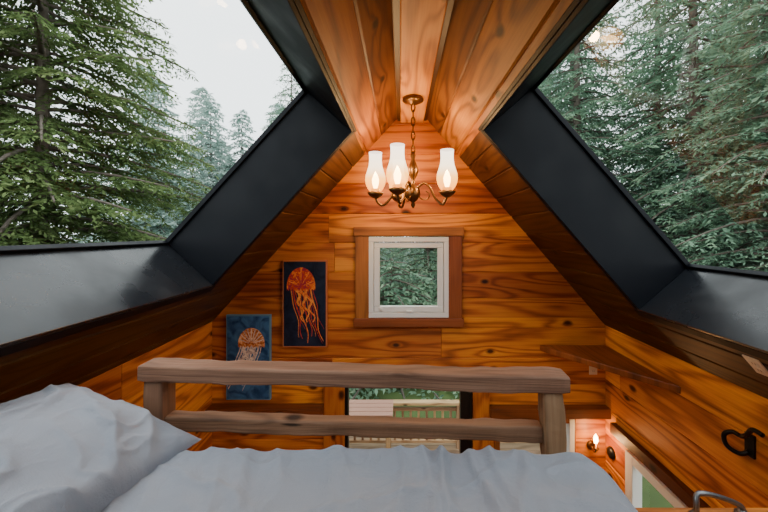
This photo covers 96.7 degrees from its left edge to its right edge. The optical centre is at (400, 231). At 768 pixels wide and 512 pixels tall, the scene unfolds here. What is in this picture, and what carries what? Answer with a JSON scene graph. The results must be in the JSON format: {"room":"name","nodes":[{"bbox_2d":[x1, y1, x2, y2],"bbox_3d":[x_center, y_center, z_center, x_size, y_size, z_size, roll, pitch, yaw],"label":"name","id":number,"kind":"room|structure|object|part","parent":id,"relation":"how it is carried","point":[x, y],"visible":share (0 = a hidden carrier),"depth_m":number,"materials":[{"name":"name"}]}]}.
{"room":"loft bedroom","nodes":[
{"label":"loft bedroom","id":0,"kind":"room"},
{"bbox_2d":[77,322,211,450],"bbox_3d":[-1.760,2.110,0.940,0.060,2.580,4.380,0,0,0],"label":"wall","id":1,"kind":"structure","parent":0,"point":[120,382],"depth_m":2.67,"materials":[{"name":"brown wood"}]},
{"bbox_2d":[0,0,396,402],"bbox_3d":[-0.829,-0.197,0.940,1.846,2.027,4.380,0,0,0],"label":"ceiling","id":2,"kind":"structure","parent":0,"point":[355,38],"depth_m":1.88,"materials":[{"name":"brown wood"}]},
{"bbox_2d":[393,0,453,120],"bbox_3d":[0.100,-1.070,0.940,0.270,0.100,4.379,0,0,0],"label":"trim","id":3,"kind":"structure","parent":2,"relation":"attached to","point":[396,3],"depth_m":1.91,"materials":[{"name":"brown wood"}]},
{"bbox_2d":[400,0,447,122],"bbox_3d":[0.100,-1.085,0.940,0.210,0.170,4.379,0,0,0],"label":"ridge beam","id":4,"kind":"structure","parent":2,"relation":"attached to","point":[421,21],"depth_m":1.86,"materials":[{"name":"brown wood"}]},
{"bbox_2d":[365,94,457,208],"bbox_3d":[0.023,-0.588,2.517,0.511,0.825,0.667,0,0,-43],"label":"chandelier","id":5,"kind":"object","parent":4,"relation":"hanging from","point":[401,189],"visible":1,"depth_m":2.46,"materials":[{"name":"white glass"}]},
{"bbox_3d":[-0.093,-0.279,2.535,0.318,0.179,0.124,0,0,0],"label":"arm","id":6,"kind":"part","parent":5,"relation":"part of","materials":[{"name":"brown metal"}]},
{"bbox_3d":[-0.003,-0.279,2.725,0.124,0.179,0.333,0,0,-11],"label":"arm","id":7,"kind":"part","parent":5,"relation":"part of","materials":[{"name":"brown metal"}]},
{"bbox_3d":[0.031,-0.279,2.376,0.123,0.179,0.302,0,0,38],"label":"arm","id":8,"kind":"part","parent":5,"relation":"part of","materials":[{"name":"brown metal"}]},
{"bbox_3d":[0.090,-0.588,2.550,0.160,0.825,0.160,0,0,0],"label":"stem","id":9,"kind":"part","parent":5,"relation":"part of","materials":[{"name":"brown metal"}]},
{"bbox_3d":[0.248,-0.279,2.465,0.292,0.179,0.123,0,0,9],"label":"arm","id":10,"kind":"part","parent":5,"relation":"part of","materials":[{"name":"brown metal"}]},
{"bbox_2d":[212,118,605,469],"bbox_3d":[0.071,1.105,3.160,3.663,4.590,0.060,0,0,0],"label":"wall","id":11,"kind":"structure","parent":0,"point":[515,301],"depth_m":3.13,"materials":[{"name":"brown wood"}]},
{"bbox_2d":[226,314,271,399],"bbox_3d":[-1.385,1.137,3.108,0.403,0.771,0.040,0,0,0],"label":"painting","id":12,"kind":"object","parent":11,"relation":"attached to","point":[248,336],"visible":0.65,"depth_m":3.09,"materials":[{"name":"blue fabric"}]},
{"bbox_2d":[205,403,323,414],"bbox_3d":[-1.215,1.605,3.070,1.030,0.070,0.120,0,0,0],"label":"trim","id":13,"kind":"structure","parent":11,"relation":"attached to","point":[296,408],"depth_m":3.05,"materials":[{"name":"brown wood"}]},
{"bbox_2d":[283,260,327,346],"bbox_3d":[-0.872,0.651,3.108,0.404,0.789,0.040,0,0,0],"label":"painting","id":14,"kind":"object","parent":11,"relation":"attached to","point":[305,282],"visible":1,"depth_m":3.09,"materials":[{"name":"brown fabric"}]},
{"bbox_2d":[324,387,489,449],"bbox_3d":[0.050,2.350,3.105,1.500,2.100,0.050,0,0,0],"label":"door frame","id":15,"kind":"structure","parent":11,"relation":"attached to","point":[334,397],"depth_m":3.08,"materials":[{"name":"brown wood"}]},
{"bbox_2d":[353,227,463,326],"bbox_3d":[0.070,0.407,3.105,1.000,0.905,0.050,0,0,0],"label":"window frame","id":16,"kind":"structure","parent":11,"relation":"attached to","point":[361,234],"depth_m":3.10,"materials":[{"name":"brown wood"}]},
{"bbox_2d":[345,388,471,453],"bbox_3d":[0.068,2.390,3.130,1.155,2.020,0.080,0,0,0],"label":"frame","id":17,"kind":"object","parent":11,"relation":"attached to","point":[465,398],"visible":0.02,"depth_m":3.10,"materials":[{"name":"black metal"}]},
{"bbox_2d":[369,237,448,317],"bbox_3d":[0.070,0.412,3.132,0.730,0.735,0.095,0,0,0],"label":"window","id":18,"kind":"structure","parent":11,"relation":"in","point":[441,310],"depth_m":3.12,"materials":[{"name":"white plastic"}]},
{"bbox_2d":[494,419,575,451],"bbox_3d":[1.220,2.100,3.132,0.740,0.820,0.075,0,0,0],"label":"door frame","id":19,"kind":"structure","parent":11,"relation":"in","point":[570,423],"depth_m":3.10,"materials":[{"name":"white wood"}]},
{"bbox_2d":[490,404,610,418],"bbox_3d":[1.337,1.625,3.085,1.073,0.090,0.090,0,0,0],"label":"trim","id":20,"kind":"structure","parent":11,"relation":"attached to","point":[497,411],"depth_m":3.04,"materials":[{"name":"brown wood"}]},
{"bbox_2d":[586,434,598,452],"bbox_3d":[1.740,1.895,3.077,0.080,0.190,0.106,0,0,0],"label":"wall sconce","id":21,"kind":"object","parent":11,"relation":"attached to","point":[592,445],"visible":1,"depth_m":3.05,"materials":[{"name":"brown metal"}]},
{"bbox_3d":[1.740,1.845,3.050,0.040,0.090,0.040,0,0,0],"label":"flame bulb","id":22,"kind":"part","parent":21,"relation":"part of","materials":[{"name":"white glass"}]},
{"bbox_2d":[589,366,596,374],"bbox_3d":[1.760,1.250,3.125,0.074,0.110,0.010,0,0,0],"label":"power outlet","id":23,"kind":"object","parent":11,"relation":"attached to","point":[592,371],"visible":0.54,"depth_m":3.12,"materials":[{"name":"beige plastic"}]},
{"bbox_2d":[427,0,767,398],"bbox_3d":[1.001,-0.179,0.940,1.790,2.062,4.380,0,0,0],"label":"ceiling","id":24,"kind":"structure","parent":0,"point":[488,43],"depth_m":2.12,"materials":[{"name":"brown wood"}]},
{"bbox_2d":[742,354,767,376],"bbox_3d":[1.672,0.630,1.600,0.076,0.087,0.074,0,0,0],"label":"power outlet","id":25,"kind":"object","parent":24,"relation":"attached to","point":[756,364],"visible":1,"depth_m":1.59,"materials":[{"name":"beige plastic"}]},
{"bbox_2d":[605,326,767,507],"bbox_3d":[1.903,2.127,0.940,0.060,2.545,4.380,0,0,0],"label":"wall","id":26,"kind":"structure","parent":0,"point":[683,430],"depth_m":2.22,"materials":[{"name":"brown wood"}]},
{"bbox_2d":[540,345,680,392],"bbox_3d":[1.572,1.060,2.706,0.600,0.050,0.846,0,0,0],"label":"corner shelf","id":27,"kind":"object","parent":26,"relation":"attached to","point":[602,357],"visible":1,"depth_m":2.75,"materials":[{"name":"brown wood"}]},
{"bbox_2d":[606,446,615,459],"bbox_3d":[1.858,1.960,3.030,0.030,0.100,0.100,0,0,0],"label":"wall thermostat","id":28,"kind":"object","parent":26,"relation":"attached to","point":[610,451],"visible":1,"depth_m":3.01,"materials":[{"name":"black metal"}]},
{"bbox_2d":[625,450,687,507],"bbox_3d":[1.883,2.275,2.470,0.080,0.970,0.680,0,0,0],"label":"window","id":29,"kind":"structure","parent":26,"relation":"in","point":[634,469],"depth_m":2.72,"materials":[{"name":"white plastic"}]},
{"bbox_2d":[610,422,710,507],"bbox_3d":[1.848,1.705,2.490,0.050,0.090,0.980,0,0,0],"label":"trim","id":30,"kind":"structure","parent":26,"relation":"attached to","point":[681,490],"depth_m":2.44,"materials":[{"name":"brown wood"}]},
{"bbox_2d":[636,490,767,511],"bbox_3d":[1.337,1.105,1.042,1.073,0.390,0.385,0,0,0],"label":"ledge","id":31,"kind":"object","parent":26,"relation":"attached to","point":[637,509],"depth_m":1.21,"materials":[{"name":"brown wood"}]},
{"bbox_3d":[1.115,0.953,1.195,0.214,0.085,0.044,0,0,-3],"label":"ladder grab handle","id":32,"kind":"part","parent":31,"relation":"part of","materials":[{"name":"grey metal"}]},
{"bbox_2d":[721,427,764,459],"bbox_3d":[1.831,1.108,1.813,0.085,0.208,0.208,0,0,0],"label":"coat hook","id":33,"kind":"object","parent":26,"relation":"attached to","point":[749,450],"visible":1,"depth_m":1.83,"materials":[{"name":"black metal"}]},
{"bbox_3d":[0.072,1.380,0.105,3.603,0.160,2.710,0,0,0],"label":"floor","id":34,"kind":"structure","parent":0,"visible":0},
{"bbox_2d":[0,383,637,511],"bbox_3d":[-0.478,0.917,0.631,2.438,0.767,1.532,0,0,0],"label":"bed","id":35,"kind":"object","parent":34,"relation":"on","point":[67,447],"visible":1,"depth_m":1.03,"materials":[{"name":"grey fabric"}]},
{"bbox_2d":[0,383,200,511],"bbox_3d":[-1.130,0.675,0.930,0.618,0.284,0.840,0,0,10],"label":"pillow","id":36,"kind":"object","parent":35,"relation":"on","point":[67,447],"depth_m":1.02,"materials":[{"name":"grey fabric"}]},
{"bbox_2d":[101,445,637,511],"bbox_3d":[-0.478,0.921,0.566,2.438,0.376,1.401,0,0,0],"label":"duvet","id":37,"kind":"object","parent":35,"relation":"on","point":[170,478],"depth_m":1.04,"materials":[{"name":"grey fabric"}]},
{"bbox_3d":[-1.079,-0.221,0.965,2.313,2.491,4.430,0,0,0],"label":"roof","id":38,"kind":"structure","parent":0,"visible":0},
{"bbox_2d":[0,0,356,356],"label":"frame","id":39,"kind":"structure","parent":38,"relation":"attached to","point":[49,292],"depth_m":1.93,"materials":[{"name":"black paint"}]},
{"label":"outside","id":40,"kind":"structure","parent":0,"visible":0},
{"bbox_2d":[349,248,673,507],"bbox_3d":[0.000,3.367,20.000,120.000,1.106,120.000,0,0,0],"label":"ground","id":41,"kind":"structure","parent":40,"point":[651,498],"depth_m":7.67,"materials":[{"name":"green plant"}]},
{"bbox_2d":[0,3,84,231],"bbox_3d":[-8.649,-2.110,4.887,8.347,12.695,7.507,0,0,18],"label":"spruce tree","id":42,"kind":"object","parent":41,"relation":"on","point":[13,109],"visible":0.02,"depth_m":6.37,"materials":[{"name":"green plant"}]},
{"bbox_2d":[60,150,117,242],"bbox_3d":[-21.996,-0.985,24.604,4.805,10.179,5.476,0,0,-4],"label":"fir tree","id":43,"kind":"object","parent":41,"relation":"on","point":[94,150],"visible":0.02,"depth_m":24.30,"materials":[{"name":"green plant"}]},
{"bbox_2d":[0,0,218,245],"bbox_3d":[-5.694,-1.503,5.446,7.816,11.414,7.029,0,0,30],"label":"spruce tree","id":44,"kind":"object","parent":41,"relation":"on","point":[42,215],"visible":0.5,"depth_m":5.54,"materials":[{"name":"green plant"}]},
{"bbox_2d":[80,65,190,242],"bbox_3d":[-15.012,-2.430,20.140,6.297,14.694,7.177,0,0,1],"label":"fir tree","id":45,"kind":"object","parent":41,"relation":"on","point":[135,92],"visible":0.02,"depth_m":19.59,"materials":[{"name":"green plant"}]},
{"bbox_2d":[98,79,193,241],"bbox_3d":[-13.369,-1.865,19.022,6.778,13.382,5.947,0,0,-4],"label":"fir tree","id":46,"kind":"object","parent":41,"relation":"on","point":[157,102],"visible":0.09,"depth_m":18.70,"materials":[{"name":"green plant"}]},
{"bbox_2d":[156,143,212,236],"bbox_3d":[-11.085,-0.060,18.046,4.944,9.192,4.338,0,0,34],"label":"fir tree","id":47,"kind":"object","parent":41,"relation":"on","point":[205,180],"visible":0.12,"depth_m":17.81,"materials":[{"name":"green plant"}]},
{"bbox_2d":[165,96,232,225],"bbox_3d":[-12.122,-1.817,21.436,7.017,13.270,6.157,0,0,-22],"label":"fir tree","id":48,"kind":"object","parent":41,"relation":"on","point":[210,149],"visible":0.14,"depth_m":21.31,"materials":[{"name":"green plant"}]},
{"bbox_2d":[174,87,232,214],"bbox_3d":[-13.849,-2.657,24.026,7.815,15.221,6.857,0,0,-4],"label":"fir tree","id":49,"kind":"object","parent":41,"relation":"on","point":[198,91],"visible":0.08,"depth_m":23.75,"materials":[{"name":"green plant"}]},
{"bbox_2d":[212,142,232,184],"bbox_3d":[-12.791,-1.239,24.710,5.498,10.769,4.824,0,0,-24],"label":"fir tree","id":50,"kind":"object","parent":41,"relation":"on","point":[225,143],"visible":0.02,"depth_m":24.54,"materials":[{"name":"green plant"}]},
{"bbox_2d":[222,159,236,175],"bbox_3d":[-10.306,-0.230,20.668,3.634,8.426,4.142,0,0,19],"label":"fir tree","id":51,"kind":"object","parent":41,"relation":"on","point":[233,160],"visible":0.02,"depth_m":20.66,"materials":[{"name":"green plant"}]},
{"bbox_2d":[211,109,255,182],"bbox_3d":[-9.867,-1.370,20.895,5.597,12.232,6.380,0,0,38],"label":"fir tree","id":52,"kind":"object","parent":41,"relation":"on","point":[239,121],"visible":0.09,"depth_m":20.77,"materials":[{"name":"green plant"}]},
{"bbox_2d":[264,103,283,127],"bbox_3d":[-8.874,-2.321,25.062,7.177,14.442,6.297,0,0,-21],"label":"fir tree","id":53,"kind":"object","parent":41,"relation":"on","point":[278,104],"visible":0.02,"depth_m":24.70,"materials":[{"name":"green plant"}]},
{"bbox_2d":[271,105,285,120],"bbox_3d":[-7.875,-1.870,22.961,6.698,13.393,5.877,0,0,23],"label":"fir tree","id":54,"kind":"object","parent":41,"relation":"on","point":[280,107],"visible":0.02,"depth_m":22.85,"materials":[{"name":"green plant"}]},
{"bbox_2d":[259,63,300,130],"bbox_3d":[-4.647,-1.642,13.920,4.250,11.537,4.517,0,0,31],"label":"fir tree","id":55,"kind":"object","parent":41,"relation":"on","point":[282,65],"visible":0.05,"depth_m":13.91,"materials":[{"name":"green plant"}]},
{"bbox_2d":[370,236,394,282],"bbox_3d":[-2.381,-0.591,24.066,4.998,9.263,4.386,0,0,13],"label":"fir tree","id":56,"kind":"object","parent":41,"relation":"on","point":[370,236],"visible":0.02,"depth_m":23.63,"materials":[{"name":"green plant"}]},
{"bbox_2d":[369,236,403,302],"bbox_3d":[-1.853,-1.781,12.122,4.857,11.826,5.162,0,0,20],"label":"fir tree","id":57,"kind":"object","parent":41,"relation":"on","point":[382,253],"visible":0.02,"depth_m":11.73,"materials":[{"name":"green plant"}]},
{"bbox_2d":[349,258,445,399],"bbox_3d":[-0.730,2.776,9.965,5.879,4.028,5.365,0,0,42],"label":"bush","id":58,"kind":"object","parent":41,"relation":"on","point":[402,298],"visible":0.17,"depth_m":9.51,"materials":[{"name":"leaf"},{"name":"bark"}]},
{"bbox_2d":[381,236,413,264],"bbox_3d":[-0.721,0.016,31.962,3.605,7.855,4.109,0,0,-25],"label":"fir tree","id":59,"kind":"object","parent":41,"relation":"on","point":[393,258],"visible":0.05,"depth_m":31.48,"materials":[{"name":"green plant"}]},
{"bbox_2d":[389,272,436,304],"bbox_3d":[0.691,2.974,10.797,4.519,3.318,4.952,0,0,17],"label":"bush","id":60,"kind":"object","parent":41,"relation":"on","point":[426,285],"visible":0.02,"depth_m":10.86,"materials":[{"name":"green plant"}]},
{"bbox_2d":[380,236,447,301],"bbox_3d":[1.142,-1.722,13.128,4.857,11.704,5.162,0,0,18],"label":"fir tree","id":61,"kind":"object","parent":41,"relation":"on","point":[428,262],"visible":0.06,"depth_m":12.32,"materials":[{"name":"green plant"}]},
{"bbox_2d":[403,236,436,274],"bbox_3d":[3.871,-4.088,24.909,9.396,17.382,8.243,0,0,-39],"label":"fir tree","id":62,"kind":"object","parent":41,"relation":"on","point":[411,259],"visible":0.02,"depth_m":23.84,"materials":[{"name":"green plant"}]},
{"bbox_2d":[411,266,436,302],"bbox_3d":[1.546,2.824,11.726,5.027,3.856,5.509,0,0,24],"label":"bush","id":63,"kind":"object","parent":41,"relation":"on","point":[432,273],"visible":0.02,"depth_m":11.13,"materials":[{"name":"green plant"}]},
{"bbox_2d":[349,436,540,453],"bbox_3d":[0.100,3.700,4.628,4.600,0.400,2.795,0,0,0],"label":"deck","id":64,"kind":"object","parent":41,"relation":"on","point":[534,448],"visible":0.02,"depth_m":5.57,"materials":[{"name":"brown wood"}]},
{"bbox_2d":[349,400,392,447],"bbox_3d":[-0.535,3.075,5.165,0.830,0.850,0.470,0,0,0],"label":"patio table","id":65,"kind":"object","parent":64,"relation":"on","point":[356,407],"visible":0.36,"depth_m":5.12,"materials":[{"name":"brown"}]},
{"bbox_2d":[349,400,525,448],"bbox_3d":[0.100,3.130,5.560,4.600,0.740,0.120,0,0,0],"label":"deck railing","id":66,"kind":"object","parent":64,"relation":"on","point":[395,402],"depth_m":5.53,"materials":[{"name":"beige wood"}]},
{"bbox_2d":[548,62,597,145],"bbox_3d":[12.112,-5.883,27.910,10.126,21.549,11.541,0,0,14],"label":"fir tree","id":67,"kind":"object","parent":41,"relation":"on","point":[568,62],"visible":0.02,"depth_m":27.36,"materials":[{"name":"green plant"}]},
{"bbox_2d":[539,14,641,189],"bbox_3d":[7.777,-5.077,15.827,7.449,18.689,7.598,0,0,3],"label":"fir tree","id":68,"kind":"object","parent":41,"relation":"on","point":[605,17],"visible":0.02,"depth_m":15.32,"materials":[{"name":"green plant"}]},
{"bbox_2d":[568,95,621,171],"bbox_3d":[15.480,-3.811,28.964,7.442,16.739,8.482,0,0,-5],"label":"fir tree","id":69,"kind":"object","parent":41,"relation":"on","point":[590,95],"visible":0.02,"depth_m":28.22,"materials":[{"name":"green plant"}]},
{"bbox_2d":[538,0,688,243],"bbox_3d":[6.428,-4.135,12.095,6.518,16.728,6.648,0,0,18],"label":"fir tree","id":70,"kind":"object","parent":41,"relation":"on","point":[577,111],"visible":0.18,"depth_m":11.33,"materials":[{"name":"green plant"}]},
{"bbox_2d":[617,73,685,231],"bbox_3d":[20.043,-4.176,27.362,7.632,17.586,8.699,0,0,-35],"label":"fir tree","id":71,"kind":"object","parent":41,"relation":"on","point":[646,73],"visible":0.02,"depth_m":27.45,"materials":[{"name":"green plant"}]},
{"bbox_2d":[585,0,761,268],"bbox_3d":[10.599,-4.879,14.268,7.286,18.276,7.744,0,0,-10],"label":"fir tree","id":72,"kind":"object","parent":41,"relation":"on","point":[639,33],"visible":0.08,"depth_m":13.88,"materials":[{"name":"green plant"}]},
{"bbox_2d":[587,0,767,269],"bbox_3d":[8.725,-4.313,9.756,7.421,17.098,6.982,0,0,33],"label":"fir tree","id":73,"kind":"object","parent":41,"relation":"on","point":[692,25],"visible":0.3,"depth_m":9.88,"materials":[{"name":"green plant"}]},
{"bbox_2d":[649,0,767,271],"bbox_3d":[7.534,-2.201,6.708,5.160,12.701,5.485,0,0,-11],"label":"fir tree","id":74,"kind":"object","parent":41,"relation":"on","point":[755,150],"visible":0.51,"depth_m":7.24,"materials":[{"name":"green plant"}]},
{"bbox_2d":[663,5,755,253],"bbox_3d":[18.953,-4.230,19.767,9.280,17.712,8.142,0,0,-11],"label":"fir tree","id":75,"kind":"object","parent":41,"relation":"on","point":[744,5],"visible":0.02,"depth_m":20.03,"materials":[{"name":"green plant"}]},
{"bbox_2d":[657,0,767,263],"bbox_3d":[13.261,-5.659,11.883,7.744,19.899,7.286,0,0,-6],"label":"fir tree","id":76,"kind":"object","parent":41,"relation":"on","point":[712,0],"visible":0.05,"depth_m":12.28,"materials":[{"name":"green plant"}]},
{"bbox_2d":[669,0,767,268],"bbox_3d":[11.297,-4.561,9.666,7.098,17.615,6.678,0,0,9],"label":"fir tree","id":77,"kind":"object","parent":41,"relation":"on","point":[728,81],"visible":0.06,"depth_m":10.02,"materials":[{"name":"green plant"}]}
]}

